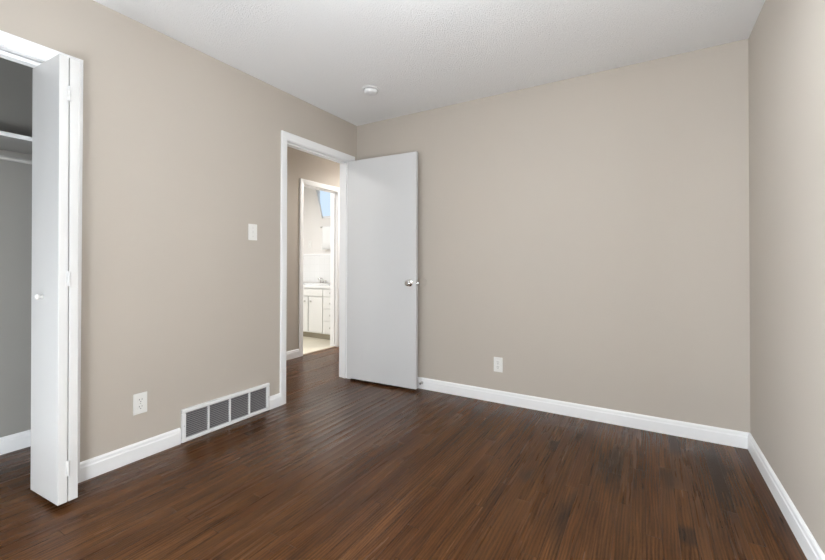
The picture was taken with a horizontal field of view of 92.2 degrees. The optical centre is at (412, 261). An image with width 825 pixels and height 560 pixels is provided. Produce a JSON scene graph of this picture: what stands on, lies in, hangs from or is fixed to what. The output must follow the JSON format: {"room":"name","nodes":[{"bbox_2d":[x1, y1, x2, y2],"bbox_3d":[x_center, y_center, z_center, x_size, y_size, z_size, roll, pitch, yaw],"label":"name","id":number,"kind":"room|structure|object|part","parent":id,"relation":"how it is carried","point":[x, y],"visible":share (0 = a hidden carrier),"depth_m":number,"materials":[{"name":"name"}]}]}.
{"room":"empty bedroom","nodes":[
{"label":"empty bedroom","id":0,"kind":"room"},
{"bbox_2d":[0,58,32,437],"bbox_3d":[-2.688,-0.123,1.817,0.115,2.440,1.520,0,-1,31],"label":"wall","id":1,"kind":"structure","parent":0,"point":[16,79],"depth_m":2.32,"materials":[{"name":"grey paint"}]},
{"bbox_2d":[0,430,30,454],"bbox_3d":[-2.634,1.049,1.774,0.015,0.096,1.520,0,-1,31],"label":"baseboard","id":2,"kind":"structure","parent":1,"relation":"attached to","point":[10,443],"depth_m":2.31,"materials":[{"name":"white paint"}]},
{"bbox_2d":[0,131,31,154],"bbox_3d":[-2.480,-0.655,1.704,0.360,0.022,1.510,0,-1,31],"label":"closet shelf","id":3,"kind":"object","parent":1,"relation":"attached to","point":[13,142],"visible":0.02,"depth_m":2.14,"materials":[{"name":"grey paint"}]},
{"bbox_2d":[0,0,356,461],"bbox_3d":[-1.075,-0.109,3.098,0.120,2.440,5.370,0,-1,31],"label":"wall","id":4,"kind":"structure","parent":0,"point":[182,145],"depth_m":2.34,"materials":[{"name":"beige paint"}]},
{"bbox_2d":[0,49,41,67],"bbox_3d":[-2.026,-0.938,1.494,0.042,0.022,1.108,0,-1,31],"label":"trim","id":5,"kind":"structure","parent":4,"relation":"attached to","point":[4,54],"depth_m":1.83,"materials":[{"name":"white paint"}]},
{"bbox_2d":[0,45,45,62],"bbox_3d":[-2.031,0.064,1.488,0.120,2.063,1.144,0,-1,31],"label":"trim","id":6,"kind":"structure","parent":4,"relation":"attached to","point":[1,46],"depth_m":1.82,"materials":[{"name":"white paint"}]},
{"bbox_2d":[0,30,82,482],"bbox_3d":[-1.972,0.041,1.453,0.016,2.109,1.236,0,-1,31],"label":"trim","id":7,"kind":"structure","parent":4,"relation":"attached to","point":[8,40],"depth_m":1.97,"materials":[{"name":"white paint"}]},
{"bbox_2d":[31,54,78,505],"bbox_3d":[-1.674,0.070,1.838,0.288,2.012,0.102,-1,-1,28],"label":"door","id":8,"kind":"structure","parent":4,"relation":"in","point":[55,88],"depth_m":1.80,"materials":[{"name":"white paint"}]},
{"bbox_3d":[-1.708,0.163,1.813,0.025,0.025,0.029,-1,-1,28],"label":"knob","id":9,"kind":"part","parent":8,"relation":"part of","materials":[{"name":"white plastic"}]},
{"bbox_3d":[-1.661,0.076,1.869,0.280,2.000,0.035,-1,-1,28],"label":"bifold panel","id":10,"kind":"part","parent":8,"relation":"part of","materials":[{"name":"white paint"}]},
{"bbox_2d":[79,428,180,482],"bbox_3d":[-1.533,1.054,2.189,0.015,0.096,0.498,0,-1,31],"label":"baseboard","id":11,"kind":"structure","parent":4,"relation":"attached to","point":[101,464],"depth_m":2.16,"materials":[{"name":"white paint"}]},
{"bbox_2d":[133,391,146,415],"bbox_3d":[-1.521,0.794,2.218,0.008,0.116,0.072,0,-1,31],"label":"wall outlet","id":12,"kind":"object","parent":4,"relation":"attached to","point":[140,399],"visible":1,"depth_m":2.21,"materials":[{"name":"white plastic"}]},
{"bbox_2d":[137,397,143,402],"bbox_3d":[-1.520,0.774,2.217,0.004,0.028,0.035,0,-1,31],"label":"receptacle","id":13,"kind":"object","parent":12,"relation":"attached to","point":[139,399],"depth_m":2.22,"materials":[{"name":"grey plastic"}]},
{"bbox_2d":[137,404,143,409],"bbox_3d":[-1.520,0.813,2.217,0.004,0.028,0.035,0,-1,31],"label":"receptacle","id":14,"kind":"object","parent":12,"relation":"attached to","point":[139,406],"depth_m":2.22,"materials":[{"name":"grey plastic"}]},
{"bbox_2d":[181,383,269,442],"bbox_3d":[-1.236,1.005,2.684,0.022,0.203,0.648,0,-1,31],"label":"air vent","id":15,"kind":"object","parent":4,"relation":"in","point":[204,418],"visible":1,"depth_m":2.64,"materials":[{"name":"white metal"}]},
{"bbox_2d":[248,224,256,239],"bbox_3d":[-1.143,-0.209,2.850,0.017,0.116,0.072,0,-1,31],"label":"light switch","id":16,"kind":"object","parent":4,"relation":"attached to","point":[252,228],"visible":1,"depth_m":2.85,"materials":[{"name":"white plastic"}]},
{"bbox_2d":[269,393,280,409],"bbox_3d":[-1.045,1.062,3.011,0.015,0.096,0.102,0,-1,31],"label":"baseboard","id":17,"kind":"structure","parent":4,"relation":"attached to","point":[275,400],"depth_m":3.01,"materials":[{"name":"white paint"}]},
{"bbox_2d":[280,130,354,404],"bbox_3d":[-0.789,0.051,3.446,0.016,2.126,0.891,0,-1,31],"label":"trim","id":18,"kind":"structure","parent":4,"relation":"attached to","point":[285,136],"depth_m":3.09,"materials":[{"name":"white paint"}]},
{"bbox_2d":[287,140,348,378],"bbox_3d":[-0.848,0.073,3.481,0.120,2.082,0.803,0,-1,31],"label":"trim","id":19,"kind":"structure","parent":4,"relation":"attached to","point":[343,163],"depth_m":3.80,"materials":[{"name":"white paint"}]},
{"bbox_2d":[339,233,339,376],"bbox_3d":[-0.906,0.051,3.515,0.016,2.126,0.891,0,-1,31],"label":"trim","id":20,"kind":"structure","parent":4,"relation":"attached to","point":[339,233],"depth_m":3.84,"materials":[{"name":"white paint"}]},
{"bbox_2d":[347,151,417,388],"bbox_3d":[-0.282,0.076,3.587,0.748,2.040,0.144,0,-1,28],"label":"door","id":21,"kind":"structure","parent":4,"relation":"in","point":[382,202],"depth_m":3.56,"materials":[{"name":"grey paint"}]},
{"bbox_3d":[-0.036,0.186,3.403,0.065,0.065,0.054,0,-1,28],"label":"knob","id":22,"kind":"part","parent":21,"relation":"part of","materials":[{"name":"silver metal"}]},
{"bbox_2d":[286,146,339,351],"bbox_3d":[-1.594,-0.100,4.360,0.120,2.440,3.730,0,-1,31],"label":"wall","id":23,"kind":"structure","parent":0,"point":[300,164],"depth_m":4.63,"materials":[{"name":"beige paint"}]},
{"bbox_2d":[286,349,299,359],"bbox_3d":[-1.911,1.066,3.688,0.015,0.096,2.270,0,-1,31],"label":"baseboard","id":24,"kind":"structure","parent":23,"relation":"attached to","point":[292,354],"depth_m":4.57,"materials":[{"name":"white paint"}]},
{"bbox_2d":[299,178,339,356],"bbox_3d":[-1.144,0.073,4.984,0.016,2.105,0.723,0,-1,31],"label":"trim","id":25,"kind":"structure","parent":23,"relation":"attached to","point":[302,181],"depth_m":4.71,"materials":[{"name":"white paint"}]},
{"bbox_2d":[303,187,330,282],"bbox_3d":[-1.136,-0.083,6.326,3.280,2.440,0.120,0,-1,31],"label":"wall","id":26,"kind":"structure","parent":0,"point":[313,217],"depth_m":6.56,"materials":[{"name":"white paint"}]},
{"bbox_2d":[303,255,329,281],"bbox_3d":[-1.586,0.120,6.517,2.070,0.435,0.008,0,-1,31],"label":"backsplash","id":27,"kind":"structure","parent":26,"relation":"attached to","point":[315,267],"depth_m":6.51,"materials":[{"name":"white tile"}]},
{"bbox_2d":[318,190,330,217],"bbox_3d":[-1.222,-0.961,6.386,0.825,0.525,0.040,0,-1,31],"label":"window","id":28,"kind":"structure","parent":26,"relation":"in","point":[318,190],"depth_m":6.50,"materials":[{"name":"white paint"}]},
{"bbox_3d":[-1.218,-0.549,6.274,0.633,0.039,0.060,0,-1,31],"label":"towel bar","id":29,"kind":"object","parent":26,"relation":"attached to","visible":0},
{"bbox_2d":[322,226,329,249],"bbox_3d":[-1.272,-0.375,6.280,0.406,0.372,0.032,0,-1,31],"label":"towel","id":30,"kind":"object","parent":29,"relation":"hanging from","point":[325,229],"visible":0.37,"depth_m":6.34,"materials":[{"name":"white fabric"}]},
{"bbox_2d":[0,336,806,559],"bbox_3d":[-1.154,1.161,3.151,6.484,0.100,5.640,0,-1,31],"label":"floor","id":31,"kind":"structure","parent":0,"point":[343,469],"depth_m":1.89,"materials":[{"name":"brown wood"}]},
{"bbox_2d":[303,288,329,339],"bbox_3d":[-1.509,0.763,6.130,1.535,0.742,0.560,0,-1,31],"label":"vanity cabinet","id":32,"kind":"object","parent":31,"relation":"on","point":[316,301],"visible":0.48,"depth_m":5.78,"materials":[{"name":"white paint"}]},
{"bbox_3d":[-1.669,0.777,5.939,0.294,0.512,0.016,0,-1,31],"label":"door","id":33,"kind":"part","parent":32,"relation":"part of","materials":[{"name":"white paint"}]},
{"bbox_3d":[-1.413,0.776,5.787,0.274,0.512,0.016,0,-1,31],"label":"door","id":34,"kind":"part","parent":32,"relation":"part of","materials":[{"name":"white paint"}]},
{"bbox_2d":[303,283,329,288],"bbox_3d":[-1.503,0.373,6.142,1.535,0.040,0.540,0,-1,31],"label":"countertop","id":35,"kind":"structure","parent":32,"relation":"on","point":[305,285],"depth_m":5.83,"materials":[{"name":"white stone"}]},
{"bbox_2d":[318,278,326,283],"bbox_3d":[-1.451,0.305,6.303,0.150,0.096,0.135,0,-1,31],"label":"faucet","id":36,"kind":"object","parent":35,"relation":"on","point":[322,280],"visible":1,"depth_m":6.31,"materials":[{"name":"silver metal"}]},
{"bbox_3d":[-1.141,0.946,5.624,0.336,0.170,0.016,0,-1,31],"label":"drawer","id":37,"kind":"part","parent":32,"relation":"part of","materials":[{"name":"white paint"}]},
{"bbox_3d":[-1.140,0.769,5.625,0.336,0.165,0.016,0,-1,31],"label":"drawer","id":38,"kind":"part","parent":32,"relation":"part of","materials":[{"name":"white paint"}]},
{"bbox_3d":[-1.140,0.598,5.627,0.336,0.157,0.016,0,-1,31],"label":"drawer","id":39,"kind":"part","parent":32,"relation":"part of","materials":[{"name":"white paint"}]},
{"bbox_3d":[-1.140,0.455,5.628,0.336,0.103,0.016,0,-1,31],"label":"drawer","id":40,"kind":"part","parent":32,"relation":"part of","materials":[{"name":"white paint"}]},
{"bbox_2d":[303,346,335,354],"bbox_3d":[-1.174,1.123,4.993,0.040,0.006,0.603,0,-1,31],"label":"trim","id":41,"kind":"structure","parent":31,"relation":"on","point":[332,346],"depth_m":4.98,"materials":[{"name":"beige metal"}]},
{"bbox_2d":[93,0,764,125],"bbox_3d":[-1.149,-1.379,3.171,6.484,0.100,5.640,0,-1,31],"label":"ceiling","id":42,"kind":"structure","parent":0,"point":[420,55],"depth_m":2.39,"materials":[{"name":"white paint"}]},
{"bbox_2d":[362,85,378,95],"bbox_3d":[-0.323,-1.309,3.064,0.136,0.038,0.136,0,-1,31],"label":"smoke detector","id":43,"kind":"object","parent":42,"relation":"attached to","point":[369,90],"visible":1,"depth_m":3.03,"materials":[{"name":"white plastic"}]},
{"bbox_2d":[357,39,749,432],"bbox_3d":[0.759,-0.105,3.167,2.964,2.440,0.120,0,-1,31],"label":"wall","id":44,"kind":"structure","parent":0,"point":[588,234],"depth_m":2.78,"materials":[{"name":"beige paint"}]},
{"bbox_2d":[420,278,426,285],"bbox_3d":[0.093,0.184,3.486,0.074,0.074,0.004,0,-1,31],"label":"bumper cover","id":45,"kind":"object","parent":44,"relation":"attached to","point":[423,281],"visible":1,"depth_m":3.48,"materials":[{"name":"beige plastic"}]},
{"bbox_2d":[494,357,502,371],"bbox_3d":[0.675,0.816,3.133,0.072,0.116,0.008,0,-1,31],"label":"wall outlet","id":46,"kind":"object","parent":44,"relation":"attached to","point":[498,362],"visible":1,"depth_m":3.13,"materials":[{"name":"white plastic"}]},
{"bbox_2d":[418,377,748,448],"bbox_3d":[0.722,1.066,3.099,2.964,0.096,0.015,0,-1,31],"label":"baseboard","id":47,"kind":"structure","parent":44,"relation":"attached to","point":[734,438],"depth_m":2.75,"materials":[{"name":"white paint"}]},
{"bbox_2d":[748,0,824,554],"bbox_3d":[1.130,-0.124,0.771,0.120,2.440,3.860,0,-1,31],"label":"wall","id":48,"kind":"structure","parent":0,"point":[786,41],"depth_m":1.66,"materials":[{"name":"beige paint"}]},
{"bbox_2d":[748,433,824,559],"bbox_3d":[1.070,1.048,0.796,0.015,0.096,3.620,0,-1,31],"label":"baseboard","id":49,"kind":"structure","parent":48,"relation":"attached to","point":[807,542],"depth_m":1.69,"materials":[{"name":"white paint"}]},
{"bbox_3d":[-2.160,-0.117,2.457,1.090,2.440,0.120,0,-1,31],"label":"wall","id":50,"kind":"structure","parent":0,"visible":0},
{"bbox_2d":[0,155,31,163],"bbox_3d":[-2.344,-0.536,1.628,0.040,0.040,1.500,0,-1,31],"label":"closet rod","id":51,"kind":"object","parent":50,"relation":"attached to","point":[1,156],"visible":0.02,"depth_m":2.07,"materials":[{"name":"grey metal"}]}
]}

